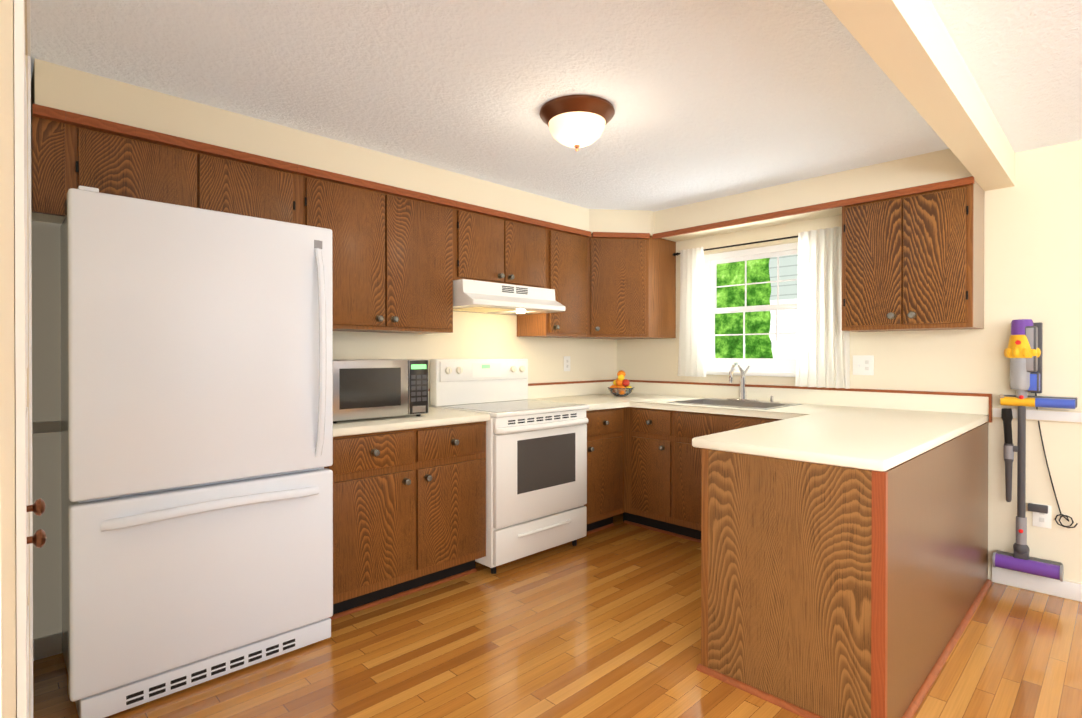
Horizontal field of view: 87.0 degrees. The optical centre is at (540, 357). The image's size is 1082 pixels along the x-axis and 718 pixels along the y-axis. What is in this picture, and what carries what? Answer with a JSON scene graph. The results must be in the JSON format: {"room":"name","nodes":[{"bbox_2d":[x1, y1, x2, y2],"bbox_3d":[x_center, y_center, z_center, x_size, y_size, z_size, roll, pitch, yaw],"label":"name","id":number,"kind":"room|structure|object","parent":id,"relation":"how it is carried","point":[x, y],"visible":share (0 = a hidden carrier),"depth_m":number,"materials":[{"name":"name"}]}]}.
{"room":"kitchen","nodes":[
{"label":"kitchen","id":0,"kind":"room"},
{"bbox_2d":[0,0,32,717],"bbox_3d":[-1.249,0.075,1.298,0.251,2.340,2.902,0,0,-44],"label":"door frame","id":1,"kind":"structure","parent":0,"point":[15,46],"depth_m":0.44,"materials":[{"name":"beige wood"}]},
{"bbox_2d":[25,67,46,717],"bbox_3d":[-0.905,0.227,0.975,0.092,2.015,1.336,0,0,-44],"label":"bifold door","id":2,"kind":"structure","parent":1,"relation":"in","point":[37,539],"depth_m":1.28,"materials":[{"name":"white paint"}]},
{"bbox_2d":[31,133,616,660],"bbox_3d":[-0.701,0.064,3.749,3.965,2.340,0.142,0,0,-44],"label":"wall","id":3,"kind":"structure","parent":0,"point":[477,335],"depth_m":2.39,"materials":[{"name":"beige paint"}]},
{"bbox_2d":[32,104,297,222],"bbox_3d":[-1.629,-0.733,2.529,0.952,0.386,0.344,0,0,-44],"label":"upper cabinet","id":4,"kind":"object","parent":3,"relation":"attached to","point":[72,150],"visible":0.73,"depth_m":2.33,"materials":[{"name":"brown wood"}]},
{"bbox_2d":[295,165,456,333],"bbox_3d":[-0.948,-0.539,3.180,0.929,0.781,0.362,0,0,-44],"label":"upper cabinet","id":5,"kind":"object","parent":3,"relation":"attached to","point":[392,259],"visible":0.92,"depth_m":3.07,"materials":[{"name":"brown wood"}]},
{"bbox_2d":[453,201,549,287],"bbox_3d":[-0.334,-0.699,3.777,0.784,0.466,0.362,0,0,-44],"label":"upper cabinet","id":6,"kind":"object","parent":3,"relation":"attached to","point":[493,245],"visible":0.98,"depth_m":3.63,"materials":[{"name":"brown wood"}]},
{"bbox_2d":[453,279,564,314],"bbox_3d":[-0.285,-0.381,3.732,0.776,0.167,0.496,0,0,-44],"label":"range hood","id":7,"kind":"object","parent":6,"relation":"attached to","point":[473,296],"visible":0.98,"depth_m":3.56,"materials":[{"name":"white metal"}]},
{"bbox_2d":[517,222,590,337],"bbox_3d":[0.104,-0.543,4.203,0.434,0.781,0.362,0,0,-44],"label":"upper cabinet","id":8,"kind":"object","parent":3,"relation":"attached to","point":[566,263],"depth_m":4.08,"materials":[{"name":"brown wood"}]},
{"bbox_2d":[564,356,569,370],"bbox_3d":[0.209,0.051,4.560,0.075,0.120,0.009,0,0,-44],"label":"electrical outlet","id":9,"kind":"object","parent":3,"relation":"attached to","point":[566,363],"visible":1,"depth_m":4.55,"materials":[{"name":"white plastic"}]},
{"bbox_2d":[528,379,615,398],"bbox_3d":[0.251,0.253,4.590,1.120,0.115,0.026,0,0,-44],"label":"backsplash","id":10,"kind":"structure","parent":3,"relation":"attached to","point":[572,388],"depth_m":4.54,"materials":[{"name":"beige laminate"}]},
{"bbox_2d":[569,232,675,339],"bbox_3d":[0.617,-0.545,4.523,0.746,0.781,0.620,0,0,-44],"label":"upper cabinet","id":11,"kind":"object","parent":3,"relation":"attached to","point":[631,285],"visible":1,"depth_m":4.28,"materials":[{"name":"brown wood"}]},
{"bbox_2d":[31,59,984,241],"bbox_3d":[0.190,-1.011,2.743,3.844,0.180,2.580,0,0,-44],"label":"soffit","id":12,"kind":"structure","parent":0,"point":[59,87],"depth_m":3.10,"materials":[{"name":"beige paint"}]},
{"bbox_2d":[652,176,974,238],"bbox_3d":[1.536,-0.913,3.623,0.022,0.036,1.962,0,0,-44],"label":"trim","id":13,"kind":"structure","parent":12,"relation":"attached to","point":[970,180],"depth_m":3.42,"materials":[{"name":"brown wood"}]},
{"bbox_2d":[30,0,1081,211],"bbox_3d":[0.275,-1.130,0.229,7.630,0.080,6.700,0,0,-44],"label":"ceiling","id":14,"kind":"structure","parent":0,"point":[710,99],"depth_m":2.23,"materials":[{"name":"white paint"}]},
{"bbox_2d":[539,95,614,150],"bbox_3d":[0.161,-1.010,2.547,0.336,0.180,0.336,0,0,-44],"label":"ceiling light","id":15,"kind":"object","parent":14,"relation":"attached to","point":[576,122],"visible":1,"depth_m":2.45,"materials":[{"name":"white glass"}]},
{"bbox_2d":[33,513,1081,717],"bbox_3d":[-0.143,1.278,0.741,7.730,0.060,8.000,0,0,-44],"label":"floor","id":16,"kind":"structure","parent":0,"point":[605,623],"depth_m":2.34,"materials":[{"name":"brown wood"}]},
{"bbox_2d":[60,185,332,717],"bbox_3d":[-1.439,0.327,2.396,0.892,1.803,0.754,0,0,-44],"label":"fridge","id":17,"kind":"object","parent":16,"relation":"on","point":[196,444],"visible":1,"depth_m":2.11,"materials":[{"name":"white metal"}]},
{"bbox_2d":[324,421,485,619],"bbox_3d":[-0.833,0.805,3.093,0.933,0.894,0.651,0,0,-44],"label":"base cabinet","id":18,"kind":"object","parent":16,"relation":"on","point":[409,511],"visible":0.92,"depth_m":2.85,"materials":[{"name":"brown wood"}]},
{"bbox_2d":[333,407,489,436],"bbox_3d":[-0.840,0.337,3.097,0.935,0.040,0.644,0,0,-44],"label":"countertop","id":19,"kind":"structure","parent":18,"relation":"on","point":[435,416],"depth_m":2.89,"materials":[{"name":"beige laminate"}]},
{"bbox_2d":[333,359,427,423],"bbox_3d":[-0.930,0.165,3.018,0.545,0.304,0.372,0,0,-44],"label":"microwave","id":20,"kind":"object","parent":19,"relation":"on","point":[369,388],"visible":0.81,"depth_m":2.87,"materials":[{"name":"silver metal"}]},
{"bbox_2d":[430,358,589,573],"bbox_3d":[-0.184,0.622,3.666,0.792,1.225,0.706,0,0,-44],"label":"stove","id":21,"kind":"object","parent":16,"relation":"on","point":[536,476],"visible":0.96,"depth_m":3.48,"materials":[{"name":"white metal"}]},
{"bbox_2d":[584,407,623,534],"bbox_3d":[0.242,0.801,4.139,0.473,0.894,0.651,0,0,-44],"label":"base cabinet","id":22,"kind":"object","parent":16,"relation":"on","point":[604,505],"visible":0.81,"depth_m":3.94,"materials":[{"name":"brown wood"}]},
{"bbox_2d":[623,407,630,523],"bbox_3d":[0.650,0.799,4.532,0.660,0.894,0.660,0,0,-44],"label":"base cabinet","id":23,"kind":"object","parent":16,"relation":"on","point":[627,410],"depth_m":4.12,"materials":[{"name":"brown wood"}]},
{"bbox_2d":[527,396,628,410],"bbox_3d":[0.235,0.333,4.134,0.460,0.040,0.657,0,0,-44],"label":"countertop","id":24,"kind":"structure","parent":23,"relation":"on","point":[596,403],"depth_m":4.05,"materials":[{"name":"beige laminate"}]},
{"bbox_2d":[573,393,988,429],"bbox_3d":[1.326,0.334,3.840,0.695,0.040,2.600,0,0,-44],"label":"countertop","id":25,"kind":"structure","parent":23,"relation":"on","point":[635,400],"depth_m":3.63,"materials":[{"name":"beige laminate"}]},
{"bbox_2d":[608,370,633,395],"bbox_3d":[0.641,0.207,4.569,0.216,0.206,0.216,0,0,-44],"label":"fruit bowl","id":26,"kind":"object","parent":25,"relation":"on","point":[620,387],"visible":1,"depth_m":4.51,"materials":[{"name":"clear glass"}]},
{"bbox_2d":[667,398,800,409],"bbox_3d":[1.307,0.329,3.871,0.536,0.041,0.706,0,0,-44],"label":"sink","id":27,"kind":"object","parent":25,"relation":"in","point":[764,405],"visible":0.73,"depth_m":3.98,"materials":[{"name":"silver metal"}]},
{"bbox_2d":[727,362,773,401],"bbox_3d":[1.414,0.172,3.953,0.224,0.272,0.332,0,0,-44],"label":"faucet","id":28,"kind":"object","parent":25,"relation":"on","point":[742,394],"visible":1,"depth_m":4.03,"materials":[{"name":"silver metal"}]},
{"bbox_2d":[631,407,670,534],"bbox_3d":[0.998,0.801,4.174,0.660,0.894,0.337,0,0,-44],"label":"base cabinet","id":29,"kind":"object","parent":16,"relation":"on","point":[662,474],"depth_m":3.96,"materials":[{"name":"brown wood"}]},
{"bbox_2d":[671,410,783,542],"bbox_3d":[1.431,0.803,3.730,0.660,0.894,0.903,0,0,-44],"label":"base cabinet","id":30,"kind":"object","parent":16,"relation":"on","point":[685,426],"depth_m":3.74,"materials":[{"name":"brown wood"}]},
{"bbox_2d":[825,405,980,420],"bbox_3d":[1.990,0.337,3.177,0.480,0.040,0.697,0,0,-44],"label":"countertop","id":31,"kind":"structure","parent":30,"relation":"on","point":[840,409],"depth_m":3.27,"materials":[{"name":"beige laminate"}]},
{"bbox_2d":[696,422,991,717],"bbox_3d":[1.548,0.808,2.693,1.938,0.896,0.677,0,0,-44],"label":"base cabinet","id":32,"kind":"object","parent":16,"relation":"on","point":[829,591],"visible":0.94,"depth_m":2.05,"materials":[{"name":"brown wood"}]},
{"bbox_2d":[692,409,968,471],"bbox_3d":[1.288,0.340,2.479,1.259,0.040,0.702,0,0,-44],"label":"countertop","id":33,"kind":"structure","parent":32,"relation":"on","point":[877,439],"depth_m":2.26,"materials":[{"name":"beige laminate"}]},
{"bbox_2d":[617,140,1081,601],"bbox_3d":[2.935,0.069,2.769,0.162,2.340,6.620,0,0,-44],"label":"wall","id":34,"kind":"structure","parent":0,"point":[1033,243],"depth_m":3.07,"materials":[{"name":"beige paint"}]},
{"bbox_2d":[673,236,797,255],"bbox_3d":[1.525,-0.804,4.065,0.088,0.044,1.324,0,0,-44],"label":"curtain rod","id":35,"kind":"object","parent":34,"relation":"attached to","point":[675,254],"visible":0.44,"depth_m":4.07,"materials":[{"name":"black metal"}]},
{"bbox_2d":[677,247,705,376],"bbox_3d":[1.155,-0.344,4.369,0.056,0.980,0.250,0,0,-44],"label":"curtain","id":36,"kind":"object","parent":35,"relation":"hanging from","point":[692,350],"visible":1,"depth_m":4.36,"materials":[{"name":"white fabric"}]},
{"bbox_2d":[795,226,849,388],"bbox_3d":[1.818,-0.318,3.689,0.056,1.025,0.336,0,0,-44],"label":"curtain","id":37,"kind":"object","parent":35,"relation":"hanging from","point":[823,351],"visible":0.92,"depth_m":3.69,"materials":[{"name":"white fabric"}]},
{"bbox_2d":[704,242,797,376],"bbox_3d":[1.577,-0.332,4.131,0.135,0.930,0.920,0,0,-44],"label":"window","id":38,"kind":"structure","parent":34,"relation":"in","point":[778,367],"depth_m":4.23,"materials":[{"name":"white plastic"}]},
{"bbox_2d":[629,380,991,421],"bbox_3d":[1.568,0.275,4.068,0.029,0.156,2.612,0,0,-44],"label":"backsplash","id":39,"kind":"structure","parent":34,"relation":"attached to","point":[967,403],"depth_m":3.70,"materials":[{"name":"beige laminate"}]},
{"bbox_2d":[853,355,873,374],"bbox_3d":[2.033,0.050,3.599,0.016,0.125,0.120,0,0,-44],"label":"electrical outlet","id":40,"kind":"object","parent":34,"relation":"attached to","point":[863,364],"visible":1,"depth_m":3.60,"materials":[{"name":"white plastic"}]},
{"bbox_2d":[842,181,984,331],"bbox_3d":[2.109,-0.540,3.263,0.365,0.763,0.635,0,0,-44],"label":"upper cabinet","id":41,"kind":"object","parent":34,"relation":"attached to","point":[914,262],"visible":1,"depth_m":3.12,"materials":[{"name":"brown wood"}]},
{"bbox_2d":[992,319,1077,581],"bbox_3d":[2.561,0.463,2.957,0.156,1.330,0.328,0,0,-44],"label":"vacuum","id":42,"kind":"object","parent":34,"relation":"attached to","point":[1023,351],"visible":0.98,"depth_m":2.97,"materials":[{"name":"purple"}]},
{"bbox_2d":[1032,503,1051,528],"bbox_3d":[2.631,0.833,2.993,0.009,0.120,0.075,0,0,-44],"label":"outlet","id":43,"kind":"object","parent":34,"relation":"attached to","point":[1043,520],"visible":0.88,"depth_m":2.99,"materials":[{"name":"white plastic"}]},
{"bbox_2d":[822,0,1014,190],"bbox_3d":[-0.151,-1.001,0.524,7.430,0.180,0.125,0,0,-44],"label":"ceiling beam","id":44,"kind":"structure","parent":0,"point":[910,48],"depth_m":1.92,"materials":[{"name":"beige paint"}]},
{"label":"outside","id":45,"kind":"structure","parent":0,"visible":0},
{"bbox_2d":[715,254,797,358],"bbox_3d":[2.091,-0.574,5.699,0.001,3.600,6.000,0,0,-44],"label":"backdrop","id":46,"kind":"structure","parent":45,"point":[758,270],"depth_m":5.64,"materials":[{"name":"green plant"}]}
]}

